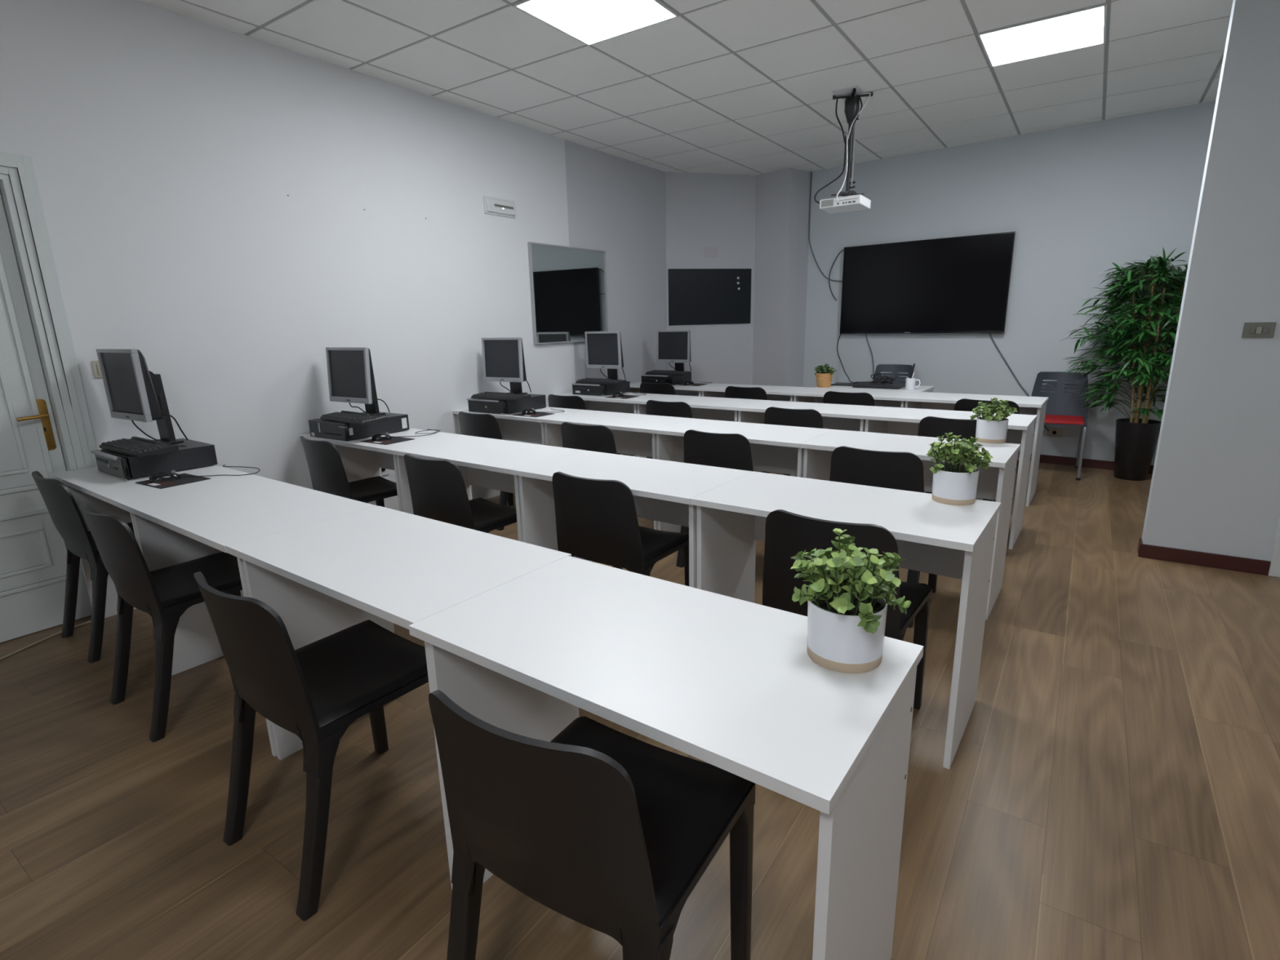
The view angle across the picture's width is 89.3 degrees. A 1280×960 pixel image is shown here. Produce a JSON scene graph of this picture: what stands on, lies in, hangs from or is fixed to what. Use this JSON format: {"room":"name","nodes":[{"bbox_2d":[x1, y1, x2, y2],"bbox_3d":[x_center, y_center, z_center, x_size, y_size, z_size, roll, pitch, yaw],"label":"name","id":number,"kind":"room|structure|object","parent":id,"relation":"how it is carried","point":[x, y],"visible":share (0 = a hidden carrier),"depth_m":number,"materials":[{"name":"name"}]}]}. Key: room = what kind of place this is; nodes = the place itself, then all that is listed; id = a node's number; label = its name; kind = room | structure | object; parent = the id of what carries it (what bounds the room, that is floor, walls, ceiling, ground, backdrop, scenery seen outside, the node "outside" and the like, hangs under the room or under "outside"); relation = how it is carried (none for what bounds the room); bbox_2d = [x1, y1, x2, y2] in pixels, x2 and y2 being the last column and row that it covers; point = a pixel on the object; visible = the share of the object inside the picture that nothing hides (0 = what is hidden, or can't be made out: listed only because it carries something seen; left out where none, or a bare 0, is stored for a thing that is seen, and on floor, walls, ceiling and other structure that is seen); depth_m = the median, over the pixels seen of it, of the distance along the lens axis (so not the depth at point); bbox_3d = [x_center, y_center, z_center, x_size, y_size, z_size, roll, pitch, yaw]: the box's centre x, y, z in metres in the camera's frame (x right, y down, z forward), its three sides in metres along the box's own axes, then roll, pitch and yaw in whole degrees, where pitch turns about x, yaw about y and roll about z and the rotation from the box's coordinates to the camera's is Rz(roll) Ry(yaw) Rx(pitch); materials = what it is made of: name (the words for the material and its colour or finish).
{"room":"computer lab","nodes":[
{"label":"computer lab","id":0,"kind":"room"},
{"bbox_2d":[0,0,666,511],"bbox_3d":[-2.261,-0.916,3.581,0.120,2.892,9.050,8,16,33],"label":"wall","id":1,"kind":"structure","parent":0,"point":[167,149],"depth_m":3.71,"materials":[{"name":"white paint"}]},
{"bbox_2d":[0,192,92,642],"bbox_3d":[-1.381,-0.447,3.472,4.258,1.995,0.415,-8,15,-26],"label":"door","id":2,"kind":"structure","parent":1,"relation":"in","point":[33,553],"depth_m":2.94,"materials":[{"name":"white paint"}]},
{"bbox_2d":[0,151,97,471],"bbox_3d":[-2.917,-0.270,2.654,0.086,2.105,1.020,8,16,33],"label":"trim","id":3,"kind":"structure","parent":1,"relation":"attached to","point":[19,189],"depth_m":2.90,"materials":[{"name":"white paint"}]},
{"bbox_2d":[483,195,515,217],"bbox_3d":[-1.069,-2.098,4.985,0.030,0.125,0.325,8,16,33],"label":"emergency light","id":4,"kind":"object","parent":1,"relation":"attached to","point":[492,206],"visible":1,"depth_m":4.96,"materials":[{"name":"white plastic"}]},
{"bbox_2d":[527,241,608,344],"bbox_3d":[-0.610,-1.642,5.768,0.032,0.815,1.010,8,16,33],"label":"mirror","id":5,"kind":"object","parent":1,"relation":"attached to","point":[568,284],"visible":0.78,"depth_m":5.69,"materials":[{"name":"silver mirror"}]},
{"bbox_2d":[0,454,1279,959],"bbox_3d":[0.508,0.756,2.787,6.400,0.100,10.600,8,16,33],"label":"floor","id":6,"kind":"structure","parent":0,"point":[1110,789],"depth_m":1.86,"materials":[{"name":"brown wood"}]},
{"bbox_2d":[0,620,91,660],"bbox_3d":[-2.640,0.701,3.070,0.108,0.010,1.470,5,15,24],"label":"cable","id":7,"kind":"object","parent":6,"relation":"on","point":[89,621],"visible":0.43,"depth_m":2.94,"materials":[{"name":"grey plastic"}]},
{"bbox_2d":[31,471,135,662],"bbox_3d":[-2.366,0.318,2.977,0.446,0.786,0.501,9,17,36],"label":"chair","id":8,"kind":"object","parent":6,"relation":"on","point":[64,511],"visible":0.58,"depth_m":2.74,"materials":[{"name":"black plastic"}]},
{"bbox_2d":[48,464,257,617],"bbox_3d":[-2.179,0.335,2.986,0.915,0.740,0.502,9,17,35],"label":"desk","id":9,"kind":"object","parent":6,"relation":"on","point":[102,491],"visible":0.25,"depth_m":2.87,"materials":[{"name":"white laminate"}]},
{"bbox_2d":[90,438,217,480],"bbox_3d":[-2.246,-0.102,3.009,0.385,0.100,0.374,9,17,35],"label":"computer tower","id":10,"kind":"object","parent":9,"relation":"on","point":[192,454],"visible":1,"depth_m":2.90,"materials":[{"name":"black metal"}]},
{"bbox_2d":[99,436,179,457],"bbox_3d":[-2.266,-0.154,2.926,0.440,0.034,0.155,8,16,33],"label":"keyboard","id":11,"kind":"object","parent":10,"relation":"on","point":[136,446],"visible":1,"depth_m":2.86,"materials":[{"name":"black plastic"}]},
{"bbox_2d":[95,348,188,444],"bbox_3d":[-2.321,-0.392,3.050,0.376,0.449,0.187,7,16,31],"label":"monitor","id":12,"kind":"object","parent":10,"relation":"on","point":[133,392],"visible":0.98,"depth_m":2.97,"materials":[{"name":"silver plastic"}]},
{"bbox_2d":[135,473,210,488],"bbox_3d":[-1.987,0.002,2.760,0.225,0.005,0.190,7,16,30],"label":"mouse pad","id":13,"kind":"object","parent":9,"relation":"on","point":[184,480],"visible":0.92,"depth_m":2.73,"materials":[{"name":"rubber"}]},
{"bbox_2d":[144,481,174,486],"bbox_3d":[-2.014,0.012,2.717,0.150,0.001,0.060,7,16,30],"label":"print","id":14,"kind":"object","parent":13,"relation":"on","point":[147,483],"depth_m":2.70},
{"bbox_2d":[149,464,259,483],"bbox_3d":[-1.866,-0.036,2.816,0.304,0.039,0.349,5,15,25],"label":"mouse","id":15,"kind":"object","parent":13,"relation":"on","point":[163,476],"visible":1,"depth_m":2.75,"materials":[{"name":"black plastic"}]},
{"bbox_2d":[79,502,242,742],"bbox_3d":[-1.696,0.434,2.436,0.446,0.786,0.501,9,17,35],"label":"chair","id":16,"kind":"object","parent":6,"relation":"on","point":[165,593],"visible":0.84,"depth_m":2.22,"materials":[{"name":"black plastic"}]},
{"bbox_2d":[117,475,377,756],"bbox_3d":[-1.440,0.447,2.459,0.915,0.740,0.502,9,17,35],"label":"desk","id":17,"kind":"object","parent":6,"relation":"on","point":[175,527],"visible":0.41,"depth_m":2.43,"materials":[{"name":"white laminate"}]},
{"bbox_2d":[194,571,428,920],"bbox_3d":[-0.830,0.581,1.755,0.446,0.786,0.501,9,17,35],"label":"chair","id":18,"kind":"object","parent":6,"relation":"on","point":[315,691],"visible":0.92,"depth_m":1.55,"materials":[{"name":"black plastic"}]},
{"bbox_2d":[300,435,397,506],"bbox_3d":[-1.610,0.117,3.730,0.446,0.786,0.501,10,18,38],"label":"chair","id":19,"kind":"object","parent":6,"relation":"on","point":[326,467],"visible":0.62,"depth_m":3.50,"materials":[{"name":"black plastic"}]},
{"bbox_2d":[299,427,464,511],"bbox_3d":[-1.518,0.095,3.910,0.915,0.740,0.502,9,17,35],"label":"desk","id":20,"kind":"object","parent":6,"relation":"on","point":[360,460],"visible":0.25,"depth_m":4.02,"materials":[{"name":"white laminate"}]},
{"bbox_2d":[308,412,409,441],"bbox_3d":[-1.681,-0.329,3.889,0.367,0.100,0.425,8,16,32],"label":"computer tower","id":21,"kind":"object","parent":20,"relation":"on","point":[318,428],"visible":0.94,"depth_m":3.75,"materials":[{"name":"black metal"}]},
{"bbox_2d":[320,410,387,424],"bbox_3d":[-1.644,-0.360,3.716,0.440,0.034,0.155,9,17,36],"label":"keyboard","id":22,"kind":"object","parent":21,"relation":"on","point":[359,418],"visible":1,"depth_m":3.65,"materials":[{"name":"black plastic"}]},
{"bbox_2d":[325,346,390,414],"bbox_3d":[-1.683,-0.594,3.905,0.376,0.409,0.196,7,16,31],"label":"monitor","id":23,"kind":"object","parent":21,"relation":"on","point":[350,374],"visible":0.97,"depth_m":3.83,"materials":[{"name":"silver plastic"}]},
{"bbox_2d":[360,435,414,444],"bbox_3d":[-1.414,-0.223,3.633,0.225,0.005,0.190,7,16,32],"label":"mouse pad","id":24,"kind":"object","parent":20,"relation":"on","point":[394,440],"visible":0.79,"depth_m":3.60,"materials":[{"name":"rubber"}]},
{"bbox_2d":[371,429,440,441],"bbox_3d":[-1.327,-0.272,3.736,0.166,0.039,0.417,7,16,31],"label":"mouse","id":25,"kind":"object","parent":24,"relation":"on","point":[380,437],"visible":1,"depth_m":3.62,"materials":[{"name":"black plastic"}]},
{"bbox_2d":[225,506,571,889],"bbox_3d":[-0.698,0.558,1.934,0.915,0.740,0.502,9,17,35],"label":"desk","id":26,"kind":"object","parent":6,"relation":"on","point":[384,566],"visible":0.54,"depth_m":1.83,"materials":[{"name":"white laminate"}]},
{"bbox_2d":[404,453,516,533],"bbox_3d":[-0.831,0.235,3.175,0.446,0.786,0.501,9,17,35],"label":"chair","id":27,"kind":"object","parent":6,"relation":"on","point":[437,489],"visible":0.66,"depth_m":2.94,"materials":[{"name":"black plastic"}]},
{"bbox_2d":[458,411,513,530],"bbox_3d":[-0.981,-0.115,4.626,0.446,0.786,0.501,9,17,36],"label":"chair","id":28,"kind":"object","parent":6,"relation":"on","point":[483,425],"visible":0.19,"depth_m":4.36,"materials":[{"name":"black plastic"}]},
{"bbox_2d":[388,435,585,542],"bbox_3d":[-0.778,0.207,3.383,0.915,0.740,0.502,9,17,35],"label":"desk","id":29,"kind":"object","parent":6,"relation":"on","point":[482,462],"visible":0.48,"depth_m":3.33,"materials":[{"name":"white plastic"}]},
{"bbox_2d":[452,406,587,499],"bbox_3d":[-0.886,-0.154,4.875,0.915,0.740,0.502,9,17,35],"label":"desk","id":30,"kind":"object","parent":6,"relation":"on","point":[517,428],"visible":0.32,"depth_m":5.07,"materials":[{"name":"white laminate"}]},
{"bbox_2d":[466,393,546,414],"bbox_3d":[-0.982,-0.570,4.816,0.405,0.100,0.434,8,17,35],"label":"computer tower","id":31,"kind":"object","parent":30,"relation":"on","point":[536,401],"visible":0.91,"depth_m":4.68,"materials":[{"name":"black metal"}]},
{"bbox_2d":[471,391,530,400],"bbox_3d":[-1.000,-0.603,4.650,0.440,0.034,0.155,8,16,32],"label":"keyboard","id":32,"kind":"object","parent":31,"relation":"on","point":[486,395],"visible":1,"depth_m":4.60,"materials":[{"name":"black plastic"}]},
{"bbox_2d":[481,337,531,394],"bbox_3d":[-0.980,-0.857,4.884,0.376,0.427,0.191,7,16,31],"label":"monitor","id":33,"kind":"object","parent":31,"relation":"on","point":[503,357],"visible":0.98,"depth_m":4.81,"materials":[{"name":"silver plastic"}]},
{"bbox_2d":[547,394,620,454],"bbox_3d":[-0.496,-0.360,5.585,0.446,0.786,0.501,9,17,35],"label":"chair","id":34,"kind":"object","parent":6,"relation":"on","point":[554,401],"visible":0.14,"depth_m":5.30,"materials":[{"name":"black plastic"}]},
{"bbox_2d":[428,689,755,959],"bbox_3d":[-0.080,0.691,1.231,0.446,0.786,0.501,7,16,30],"label":"chair","id":35,"kind":"object","parent":6,"relation":"on","point":[611,831],"visible":1,"depth_m":1.03,"materials":[{"name":"black plastic"}]},
{"bbox_2d":[560,422,653,528],"bbox_3d":[-0.197,0.011,4.035,0.446,0.786,0.501,9,17,36],"label":"chair","id":36,"kind":"object","parent":6,"relation":"on","point":[599,438],"visible":0.16,"depth_m":3.75,"materials":[{"name":"black plastic"}]},
{"bbox_2d":[557,392,667,457],"bbox_3d":[-0.266,-0.383,5.756,0.915,0.740,0.502,9,17,35],"label":"desk","id":37,"kind":"object","parent":6,"relation":"on","point":[602,403],"visible":0.19,"depth_m":5.80,"materials":[{"name":"white laminate"}]},
{"bbox_2d":[571,381,630,395],"bbox_3d":[-0.343,-0.825,5.802,0.395,0.100,0.374,9,17,35],"label":"computer tower","id":38,"kind":"object","parent":37,"relation":"on","point":[593,389],"visible":0.88,"depth_m":5.67,"materials":[{"name":"black metal"}]},
{"bbox_2d":[575,377,626,384],"bbox_3d":[-0.341,-0.862,5.656,0.440,0.034,0.155,8,16,33],"label":"keyboard","id":39,"kind":"object","parent":38,"relation":"on","point":[587,380],"visible":1,"depth_m":5.60,"materials":[{"name":"black plastic"}]},
{"bbox_2d":[584,331,625,379],"bbox_3d":[-0.282,-1.111,5.829,0.376,0.442,0.190,8,16,33],"label":"monitor","id":40,"kind":"object","parent":38,"relation":"on","point":[603,348],"visible":0.91,"depth_m":5.75,"materials":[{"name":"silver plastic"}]},
{"bbox_2d":[539,409,693,529],"bbox_3d":[-0.145,-0.043,4.350,0.915,0.740,0.502,9,17,35],"label":"desk","id":41,"kind":"object","parent":6,"relation":"on","point":[633,434],"visible":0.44,"depth_m":4.36,"materials":[{"name":"white laminate"}]},
{"bbox_2d":[551,471,688,586],"bbox_3d":[-0.076,0.323,2.745,0.446,0.786,0.501,8,17,35],"label":"chair","id":42,"kind":"object","parent":6,"relation":"on","point":[597,521],"visible":0.78,"depth_m":2.52,"materials":[{"name":"black plastic"}]},
{"bbox_2d":[511,450,752,588],"bbox_3d":[-0.038,0.319,2.854,0.915,0.740,0.502,9,17,35],"label":"desk","id":43,"kind":"object","parent":6,"relation":"on","point":[662,491],"visible":0.41,"depth_m":2.85,"materials":[{"name":"white laminate"}]},
{"bbox_2d":[640,382,675,395],"bbox_3d":[0.281,-0.592,6.467,0.446,0.786,0.501,9,17,35],"label":"chair","id":44,"kind":"object","parent":6,"relation":"on","point":[645,388],"visible":0.11,"depth_m":6.19,"materials":[{"name":"black plastic"}]},
{"bbox_2d":[408,555,924,959],"bbox_3d":[0.034,0.673,1.396,0.915,0.740,0.502,9,17,35],"label":"desk","id":45,"kind":"object","parent":6,"relation":"on","point":[732,685],"visible":0.85,"depth_m":1.18,"materials":[{"name":"white laminate"}]},
{"bbox_2d":[791,528,911,673],"bbox_3d":[0.374,0.212,1.190,0.206,0.238,0.210,-13,18,-40],"label":"potted plant","id":46,"kind":"object","parent":45,"relation":"on","point":[846,615],"visible":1,"depth_m":1.15,"materials":[{"name":"green plant"}]},
{"bbox_2d":[645,400,692,458],"bbox_3d":[0.325,-0.245,5.038,0.446,0.786,0.501,9,17,35],"label":"chair","id":47,"kind":"object","parent":6,"relation":"on","point":[675,409],"visible":0.11,"depth_m":4.75,"materials":[{"name":"black plastic"}]},
{"bbox_2d":[626,382,723,455],"bbox_3d":[0.338,-0.603,6.602,0.915,0.740,0.502,9,17,35],"label":"desk","id":48,"kind":"object","parent":6,"relation":"on","point":[686,390],"visible":0.12,"depth_m":6.52,"materials":[{"name":"white laminate"}]},
{"bbox_2d":[640,373,691,385],"bbox_3d":[0.274,-1.029,6.584,0.395,0.100,0.374,9,17,35],"label":"computer tower","id":49,"kind":"object","parent":48,"relation":"on","point":[655,379],"visible":0.7,"depth_m":6.45,"materials":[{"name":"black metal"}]},
{"bbox_2d":[645,369,691,375],"bbox_3d":[0.279,-1.066,6.436,0.440,0.034,0.155,8,17,35],"label":"keyboard","id":50,"kind":"object","parent":49,"relation":"on","point":[654,371],"visible":1,"depth_m":6.38,"materials":[{"name":"black plastic"}]},
{"bbox_2d":[656,329,691,371],"bbox_3d":[0.378,-1.315,6.635,0.376,0.429,0.193,7,16,32],"label":"monitor","id":51,"kind":"object","parent":49,"relation":"on","point":[672,345],"visible":0.91,"depth_m":6.56,"materials":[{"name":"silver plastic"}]},
{"bbox_2d":[633,394,764,457],"bbox_3d":[0.476,-0.272,5.231,0.915,0.740,0.502,9,17,35],"label":"desk","id":52,"kind":"object","parent":6,"relation":"on","point":[702,407],"visible":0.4,"depth_m":5.24,"materials":[{"name":"white laminate"}]},
{"bbox_2d":[675,429,753,567],"bbox_3d":[0.519,0.085,3.667,0.446,0.786,0.501,9,17,35],"label":"chair","id":53,"kind":"object","parent":6,"relation":"on","point":[729,451],"visible":0.3,"depth_m":3.41,"materials":[{"name":"black plastic"}]},
{"bbox_2d":[652,418,835,532],"bbox_3d":[0.595,0.069,3.821,0.915,0.740,0.502,9,17,35],"label":"desk","id":54,"kind":"object","parent":6,"relation":"on","point":[775,448],"visible":0.44,"depth_m":3.84,"materials":[{"name":"white laminate"}]},
{"bbox_2d":[724,386,767,399],"bbox_3d":[1.043,-0.478,5.927,0.446,0.786,0.501,9,17,35],"label":"chair","id":55,"kind":"object","parent":6,"relation":"on","point":[731,392],"visible":0.09,"depth_m":5.65,"materials":[{"name":"black plastic"}]},
{"bbox_2d":[699,383,812,475],"bbox_3d":[1.079,-0.491,6.076,0.915,0.740,0.502,9,17,35],"label":"desk","id":56,"kind":"object","parent":6,"relation":"on","point":[773,393],"visible":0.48,"depth_m":6.06,"materials":[{"name":"white laminate"}]},
{"bbox_2d":[761,406,822,475],"bbox_3d":[1.125,-0.133,4.502,0.446,0.786,0.501,9,17,35],"label":"chair","id":57,"kind":"object","parent":6,"relation":"on","point":[809,418],"visible":0.2,"depth_m":4.23,"materials":[{"name":"black plastic"}]},
{"bbox_2d":[735,400,885,472],"bbox_3d":[1.214,-0.159,4.701,0.915,0.740,0.502,9,17,35],"label":"desk","id":58,"kind":"object","parent":6,"relation":"on","point":[834,416],"visible":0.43,"depth_m":4.68,"materials":[{"name":"white laminate"}]},
{"bbox_2d":[689,471,1001,768],"bbox_3d":[0.703,0.430,2.329,0.915,0.740,0.502,9,17,35],"label":"desk","id":59,"kind":"object","parent":6,"relation":"on","point":[931,536],"visible":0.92,"depth_m":2.22,"materials":[{"name":"white laminate"}]},
{"bbox_2d":[925,432,993,505],"bbox_3d":[1.069,-0.045,2.191,0.210,0.232,0.212,3,14,18],"label":"potted plant","id":60,"kind":"object","parent":59,"relation":"on","point":[953,484],"visible":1,"depth_m":2.15,"materials":[{"name":"green plant"}]},
{"bbox_2d":[762,509,932,709],"bbox_3d":[0.678,0.447,2.164,0.446,0.786,0.501,9,17,35],"label":"chair","id":61,"kind":"object","parent":6,"relation":"on","point":[787,534],"visible":0.45,"depth_m":2.01,"materials":[{"name":"black plastic"}]},
{"bbox_2d":[822,391,874,405],"bbox_3d":[1.764,-0.355,5.356,0.446,0.786,0.501,9,17,35],"label":"chair","id":62,"kind":"object","parent":6,"relation":"on","point":[830,397],"visible":0.12,"depth_m":5.08,"materials":[{"name":"black plastic"}]},
{"bbox_2d":[791,387,919,476],"bbox_3d":[1.818,-0.379,5.548,0.915,0.740,0.502,9,17,35],"label":"desk","id":63,"kind":"object","parent":6,"relation":"on","point":[889,398],"visible":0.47,"depth_m":5.51,"materials":[{"name":"white laminate"}]},
{"bbox_2d":[814,382,934,392],"bbox_3d":[2.123,-0.483,5.947,0.915,0.740,0.502,9,17,35],"label":"desk","id":64,"kind":"object","parent":6,"relation":"on","point":[921,388],"visible":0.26,"depth_m":5.69,"materials":[{"name":"white laminate"}]},
{"bbox_2d":[814,363,836,387],"bbox_3d":[1.682,-0.956,5.913,0.209,0.214,0.198,8,16,33],"label":"potted plant","id":65,"kind":"object","parent":64,"relation":"on","point":[824,379],"visible":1,"depth_m":5.87,"materials":[{"name":"green plant"}]},
{"bbox_2d":[852,382,905,389],"bbox_3d":[2.146,-0.847,5.806,0.400,0.028,0.260,9,17,35],"label":"laptop","id":66,"kind":"object","parent":64,"relation":"on","point":[878,385],"visible":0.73,"depth_m":5.72,"materials":[{"name":"black plastic"}]},
{"bbox_2d":[855,373,898,383],"bbox_3d":[2.112,-0.911,5.803,0.376,0.096,0.149,8,16,33],"label":"coiled cable","id":67,"kind":"object","parent":66,"relation":"on","point":[878,380],"visible":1,"depth_m":5.76,"materials":[{"name":"black plastic"}]},
{"bbox_2d":[905,377,920,390],"bbox_3d":[2.330,-0.820,5.535,0.120,0.100,0.080,6,16,28],"label":"mug","id":68,"kind":"object","parent":64,"relation":"on","point":[909,383],"visible":0.99,"depth_m":5.51,"materials":[{"name":"white ceramic"}]},
{"bbox_2d":[829,445,937,627],"bbox_3d":[1.170,0.202,3.125,0.446,0.786,0.501,9,17,35],"label":"chair","id":69,"kind":"object","parent":6,"relation":"on","point":[897,470],"visible":0.25,"depth_m":2.87,"materials":[{"name":"black plastic"}]},
{"bbox_2d":[872,364,913,382],"bbox_3d":[2.454,-0.694,6.489,0.451,0.880,0.561,9,17,35],"label":"chair","id":70,"kind":"object","parent":6,"relation":"on","point":[895,369],"visible":0.12,"depth_m":6.61,"materials":[{"name":"grey plastic"}]},
{"bbox_2d":[800,429,1020,620],"bbox_3d":[1.335,0.181,3.294,0.915,0.740,0.502,9,17,35],"label":"desk","id":71,"kind":"object","parent":6,"relation":"on","point":[997,482],"visible":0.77,"depth_m":3.21,"materials":[{"name":"white laminate"}]},
{"bbox_2d":[969,397,1017,443],"bbox_3d":[1.741,-0.299,3.204,0.194,0.218,0.201,1,14,9],"label":"potted plant","id":72,"kind":"object","parent":71,"relation":"on","point":[989,428],"visible":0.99,"depth_m":3.17,"materials":[{"name":"green plant"}]},
{"bbox_2d":[862,406,1037,549],"bbox_3d":[1.954,-0.048,4.175,0.915,0.740,0.502,9,17,35],"label":"desk","id":73,"kind":"object","parent":6,"relation":"on","point":[892,420],"visible":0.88,"depth_m":4.06,"materials":[{"name":"white plastic"}]},
{"bbox_2d":[917,416,995,502],"bbox_3d":[1.929,-0.014,3.942,0.446,0.786,0.501,9,17,35],"label":"chair","id":74,"kind":"object","parent":6,"relation":"on","point":[929,426],"visible":0.02,"depth_m":3.71,"materials":[{"name":"black plastic"}]},
{"bbox_2d":[903,391,1048,506],"bbox_3d":[2.558,-0.267,5.020,0.915,0.740,0.502,9,17,35],"label":"desk","id":75,"kind":"object","parent":6,"relation":"on","point":[1037,406],"visible":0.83,"depth_m":4.88,"materials":[{"name":"white laminate"}]},
{"bbox_2d":[954,398,1019,500],"bbox_3d":[2.510,-0.211,4.697,0.446,0.786,0.501,9,17,36],"label":"chair","id":76,"kind":"object","parent":6,"relation":"on","point":[964,404],"visible":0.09,"depth_m":4.49,"materials":[{"name":"black plastic"}]},
{"bbox_2d":[1031,371,1088,480],"bbox_3d":[3.598,-0.488,5.610,0.451,0.846,0.554,7,16,32],"label":"chair","id":77,"kind":"object","parent":6,"relation":"on","point":[1065,409],"visible":0.71,"depth_m":5.70,"materials":[{"name":"grey plastic"}]},
{"bbox_2d":[1060,246,1188,480],"bbox_3d":[3.957,-0.890,5.161,1.113,1.823,0.723,9,17,36],"label":"bamboo plant","id":78,"kind":"object","parent":6,"relation":"on","point":[1136,438],"visible":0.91,"depth_m":5.17,"materials":[{"name":"green plant"}]},
{"bbox_2d":[136,0,1232,174],"bbox_3d":[0.581,-2.070,1.940,6.300,0.044,10.100,8,16,33],"label":"ceiling","id":79,"kind":"structure","parent":0,"point":[717,86],"depth_m":4.02,"materials":[{"name":"tile"}]},
{"bbox_2d":[512,0,679,45],"bbox_3d":[-0.210,-2.348,3.236,0.590,0.016,0.590,8,16,33],"label":"recessed light","id":80,"kind":"object","parent":79,"relation":"in","point":[590,22],"visible":1,"depth_m":3.29,"materials":[{"name":"white plastic"}]},
{"bbox_2d":[831,85,872,196],"bbox_3d":[1.467,-2.369,4.576,0.266,0.662,0.213,-12,17,-37],"label":"mount","id":81,"kind":"object","parent":79,"relation":"hanging from","point":[851,108],"visible":0.95,"depth_m":4.53,"materials":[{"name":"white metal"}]},
{"bbox_2d":[813,98,846,204],"bbox_3d":[1.375,-2.353,4.666,0.220,0.691,0.034,9,17,36],"label":"cable","id":82,"kind":"object","parent":81,"relation":"attached to","point":[837,117],"visible":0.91,"depth_m":4.61,"materials":[{"name":"black rubber"}]},
{"bbox_2d":[819,194,871,213],"bbox_3d":[1.489,-1.996,4.700,0.300,0.073,0.238,9,17,37],"label":"projector","id":83,"kind":"object","parent":81,"relation":"hanging from","point":[855,202],"visible":1,"depth_m":4.63,"materials":[{"name":"white plastic"}]},
{"bbox_2d":[835,93,871,202],"bbox_3d":[1.489,-2.321,4.558,0.204,0.691,0.082,-1,14,2],"label":"cable","id":84,"kind":"object","parent":81,"relation":"attached to","point":[848,134],"visible":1,"depth_m":4.58,"materials":[{"name":"plastic"}]},
{"bbox_2d":[977,2,1106,66],"bbox_3d":[2.290,-2.513,3.685,0.590,0.016,0.590,8,16,33],"label":"recessed light","id":85,"kind":"object","parent":79,"relation":"in","point":[1086,27],"visible":1,"depth_m":3.66,"materials":[{"name":"white plastic"}]},
{"bbox_2d":[665,171,755,384],"bbox_3d":[0.780,-1.888,7.294,1.076,2.892,0.152,-5,14,-13],"label":"wall","id":86,"kind":"structure","parent":0,"point":[702,210],"depth_m":7.06,"materials":[{"name":"grey paint"}]},
{"bbox_2d":[667,268,751,324],"bbox_3d":[0.779,-2.028,7.178,0.965,0.592,0.015,-5,14,-14],"label":"board","id":87,"kind":"object","parent":86,"relation":"attached to","point":[696,296],"visible":1,"depth_m":7.17,"materials":[{"name":"black"}]},
{"bbox_2d":[752,168,810,386],"bbox_3d":[1.550,-1.916,7.337,0.610,2.892,0.435,8,16,33],"label":"wall pillar","id":88,"kind":"structure","parent":0,"point":[782,196],"depth_m":7.09,"materials":[{"name":"grey paint"}]},
{"bbox_2d":[803,100,1215,465],"bbox_3d":[3.493,-1.632,5.992,4.187,2.892,0.154,10,18,39],"label":"wall","id":89,"kind":"structure","parent":0,"point":[1078,201],"depth_m":5.79,"materials":[{"name":"grey paint"}]},
{"bbox_2d":[840,231,1015,333],"bbox_3d":[2.767,-1.902,6.405,1.585,0.882,0.067,10,18,39],"label":"television","id":90,"kind":"object","parent":89,"relation":"attached to","point":[954,284],"visible":1,"depth_m":6.33,"materials":[{"name":"black plastic"}]},
{"bbox_2d":[1046,427,1062,437],"bbox_3d":[3.793,-0.434,5.932,0.115,0.080,0.014,10,18,39],"label":"wall socket","id":91,"kind":"object","parent":89,"relation":"attached to","point":[1053,432],"visible":1,"depth_m":5.93,"materials":[{"name":"beige plastic"}]},
{"bbox_2d":[1030,453,1154,474],"bbox_3d":[3.439,-0.253,6.289,4.067,0.075,0.014,10,18,39],"label":"baseboard","id":92,"kind":"structure","parent":89,"relation":"attached to","point":[1088,463],"depth_m":5.84,"materials":[{"name":"red wood"}]},
{"bbox_2d":[1142,0,1279,560],"bbox_3d":[3.680,-0.866,2.830,2.020,2.892,0.120,8,16,33],"label":"wall","id":93,"kind":"structure","parent":0,"point":[1215,487],"depth_m":3.28,"materials":[{"name":"grey paint"}]},
{"bbox_2d":[1137,537,1271,575],"bbox_3d":[3.084,0.417,3.568,0.545,0.076,0.131,8,16,33],"label":"baseboard","id":94,"kind":"structure","parent":93,"relation":"attached to","point":[1148,551],"depth_m":3.51,"materials":[{"name":"red wood"}]},
{"bbox_2d":[1241,322,1275,337],"bbox_3d":[3.064,-0.742,3.210,0.116,0.074,0.015,8,16,33],"label":"light switch","id":95,"kind":"object","parent":93,"relation":"attached to","point":[1251,330],"visible":1,"depth_m":3.21,"materials":[{"name":"beige plastic"}]},
{"bbox_2d":[1268,520,1279,577],"bbox_3d":[3.632,-0.473,2.877,0.923,2.108,0.022,8,16,33],"label":"trim","id":96,"kind":"structure","parent":93,"relation":"attached to","point":[1274,569],"depth_m":3.34,"materials":[{"name":"white paint"}]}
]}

